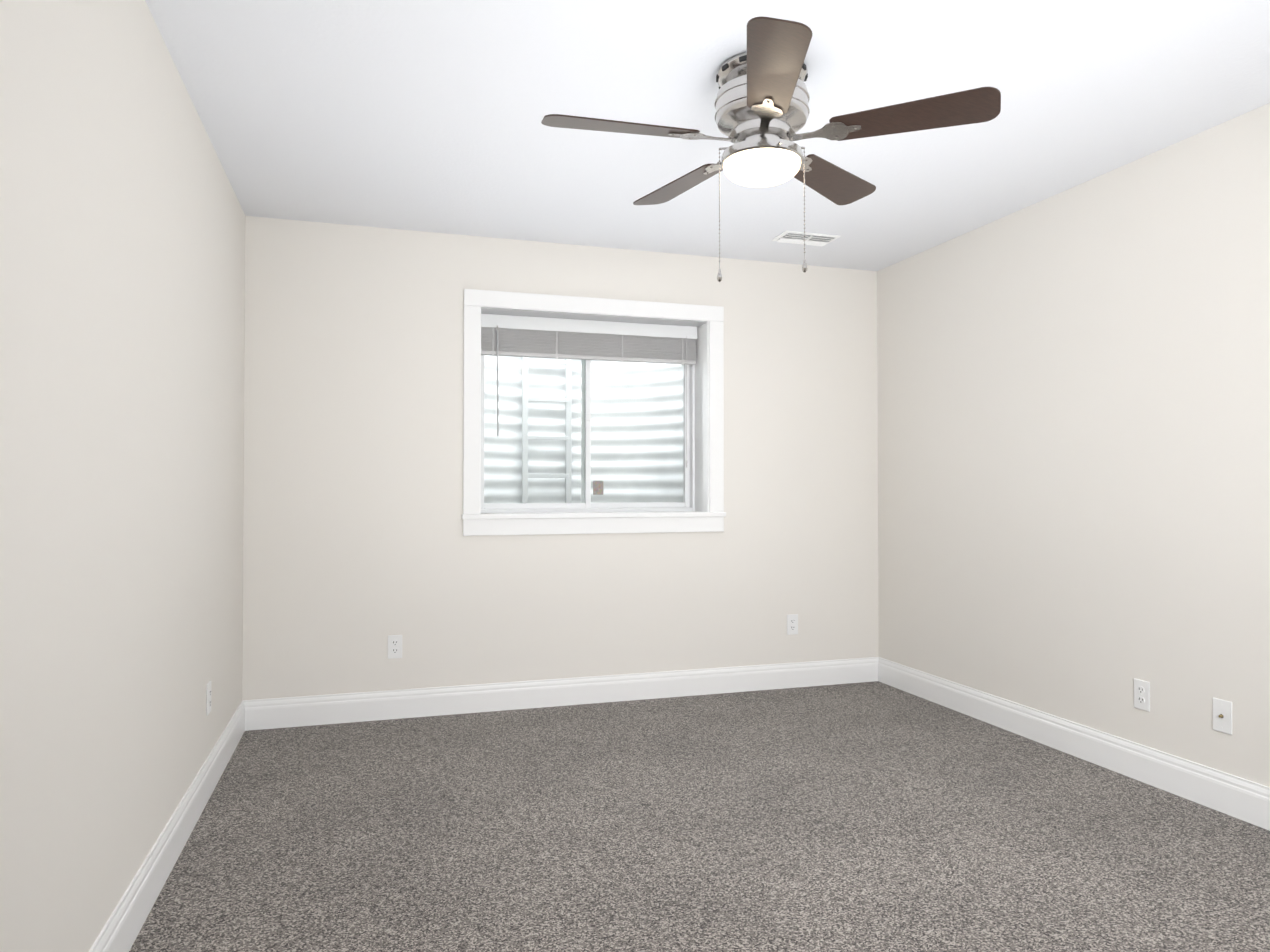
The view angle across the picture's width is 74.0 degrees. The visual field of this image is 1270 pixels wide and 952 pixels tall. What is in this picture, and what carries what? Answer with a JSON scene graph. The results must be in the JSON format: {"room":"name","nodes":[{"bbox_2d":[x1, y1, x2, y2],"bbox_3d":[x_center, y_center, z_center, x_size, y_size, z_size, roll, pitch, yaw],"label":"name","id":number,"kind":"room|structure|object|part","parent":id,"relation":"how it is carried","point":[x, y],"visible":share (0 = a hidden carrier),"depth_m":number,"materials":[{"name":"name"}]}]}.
{"room":"empty basement bedroom","nodes":[
{"label":"empty basement bedroom","id":0,"kind":"room"},
{"bbox_2d":[0,0,245,951],"bbox_3d":[-1.241,-0.050,1.826,0.120,2.440,5.114,0,-1,-17],"label":"wall","id":1,"kind":"structure","parent":0,"point":[122,290],"depth_m":1.93,"materials":[{"name":"white paint"}]},
{"bbox_2d":[89,701,244,951],"bbox_3d":[-1.148,1.099,1.737,0.014,0.140,4.680,0,-1,-17],"label":"baseboard","id":2,"kind":"structure","parent":1,"relation":"attached to","point":[120,931],"depth_m":2.46,"materials":[{"name":"white wood"}]},
{"bbox_2d":[206,681,211,715],"bbox_3d":[-1.589,0.829,3.148,0.008,0.115,0.070,0,-1,-17],"label":"electrical outlet","id":3,"kind":"object","parent":1,"relation":"attached to","point":[208,699],"visible":1,"depth_m":3.12,"materials":[{"name":"white plastic"}]},
{"bbox_2d":[242,216,878,699],"bbox_3d":[-0.248,-0.010,4.656,3.460,2.440,0.300,0,-1,-17],"label":"wall","id":4,"kind":"structure","parent":0,"point":[358,546],"depth_m":4.33,"materials":[{"name":"white paint"}]},
{"bbox_2d":[388,635,401,658],"bbox_3d":[-1.192,0.848,4.188,0.070,0.115,0.008,0,-1,-17],"label":"electrical outlet","id":5,"kind":"object","parent":4,"relation":"attached to","point":[394,646],"visible":1,"depth_m":4.18,"materials":[{"name":"white plastic"}]},
{"bbox_2d":[242,657,878,730],"bbox_3d":[-0.201,1.138,4.490,3.460,0.140,0.014,0,-1,-17],"label":"baseboard","id":6,"kind":"structure","parent":4,"relation":"attached to","point":[272,713],"depth_m":4.40,"materials":[{"name":"white wood"}]},
{"bbox_2d":[484,355,682,502],"bbox_3d":[-0.431,-0.590,5.290,1.900,2.518,1.000,0,-1,-17],"label":"window well","id":7,"kind":"object","parent":4,"relation":"attached to","point":[645,486],"depth_m":5.69,"materials":[{"name":"silver metal"}]},
{"bbox_2d":[461,289,725,535],"bbox_3d":[-0.230,-0.320,4.640,1.450,1.260,0.319,0,-1,-17],"label":"window unit","id":8,"kind":"structure","parent":4,"relation":"in","point":[700,508],"depth_m":4.61,"materials":[{"name":"white wood"}]},
{"bbox_2d":[481,314,696,467],"bbox_3d":[-0.241,-0.455,4.676,1.242,0.810,0.072,0,-1,-17],"label":"window blind","id":9,"kind":"object","parent":8,"relation":"attached to","point":[527,336],"visible":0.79,"depth_m":4.66,"materials":[{"name":"white plastic"}]},
{"bbox_2d":[787,614,797,634],"bbox_3d":[0.905,0.853,4.841,0.070,0.115,0.008,0,-1,-17],"label":"electrical outlet","id":10,"kind":"object","parent":4,"relation":"attached to","point":[792,624],"visible":1,"depth_m":4.84,"materials":[{"name":"white plastic"}]},
{"bbox_2d":[129,681,1269,951],"bbox_3d":[0.468,1.227,2.340,3.700,0.100,5.114,0,-1,-17],"label":"floor","id":11,"kind":"structure","parent":0,"point":[867,817],"depth_m":2.73,"materials":[{"name":"carpet"}]},
{"bbox_2d":[145,0,1269,270],"bbox_3d":[0.468,-1.313,2.376,3.700,0.100,5.114,0,-1,-17],"label":"ceiling","id":12,"kind":"structure","parent":0,"point":[413,114],"depth_m":2.84,"materials":[{"name":"white paint"}]},
{"bbox_2d":[541,17,1000,281],"bbox_3d":[0.351,-0.930,2.612,1.282,0.658,1.314,0,-1,-17],"label":"ceiling fan","id":13,"kind":"object","parent":12,"relation":"hanging from","point":[762,107],"visible":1,"depth_m":2.50,"materials":[{"name":"brown wood"}]},
{"bbox_3d":[0.393,-0.943,2.612,0.240,0.062,0.240,0,-1,-17],"label":"lamp shade","id":14,"kind":"part","parent":13,"relation":"part of","materials":[{"name":"white glass"}]},
{"bbox_3d":[0.393,-1.114,2.615,0.291,0.291,0.291,0,-1,-17],"label":"motor","id":15,"kind":"part","parent":13,"relation":"part of","materials":[{"name":"silver metal"}]},
{"bbox_2d":[771,230,840,245],"bbox_3d":[0.884,-1.226,4.367,0.310,0.017,0.170,0,-1,-17],"label":"ceiling vent","id":16,"kind":"object","parent":12,"relation":"in","point":[797,237],"visible":1,"depth_m":4.34,"materials":[{"name":"white metal"}]},
{"bbox_2d":[877,103,1269,786],"bbox_3d":[2.177,-0.035,2.890,0.120,2.440,5.114,0,-1,-17],"label":"wall","id":17,"kind":"structure","parent":0,"point":[1073,453],"depth_m":3.49,"materials":[{"name":"white paint"}]},
{"bbox_2d":[878,657,1269,830],"bbox_3d":[2.142,1.113,2.762,0.014,0.140,4.680,0,-1,-17],"label":"baseboard","id":18,"kind":"structure","parent":17,"relation":"attached to","point":[1245,800],"depth_m":3.47,"materials":[{"name":"white wood"}]},
{"bbox_2d":[1134,678,1149,711],"bbox_3d":[1.980,0.856,3.295,0.008,0.115,0.070,0,-1,-17],"label":"electrical outlet","id":19,"kind":"object","parent":17,"relation":"attached to","point":[1141,694],"visible":1,"depth_m":3.29,"materials":[{"name":"white plastic"}]},
{"bbox_2d":[1213,698,1231,734],"bbox_3d":[2.074,0.849,2.982,0.016,0.115,0.070,0,-1,-17],"label":"wall plate","id":20,"kind":"object","parent":17,"relation":"attached to","point":[1222,715],"visible":1,"depth_m":2.98,"materials":[{"name":"white plastic"}]}
]}

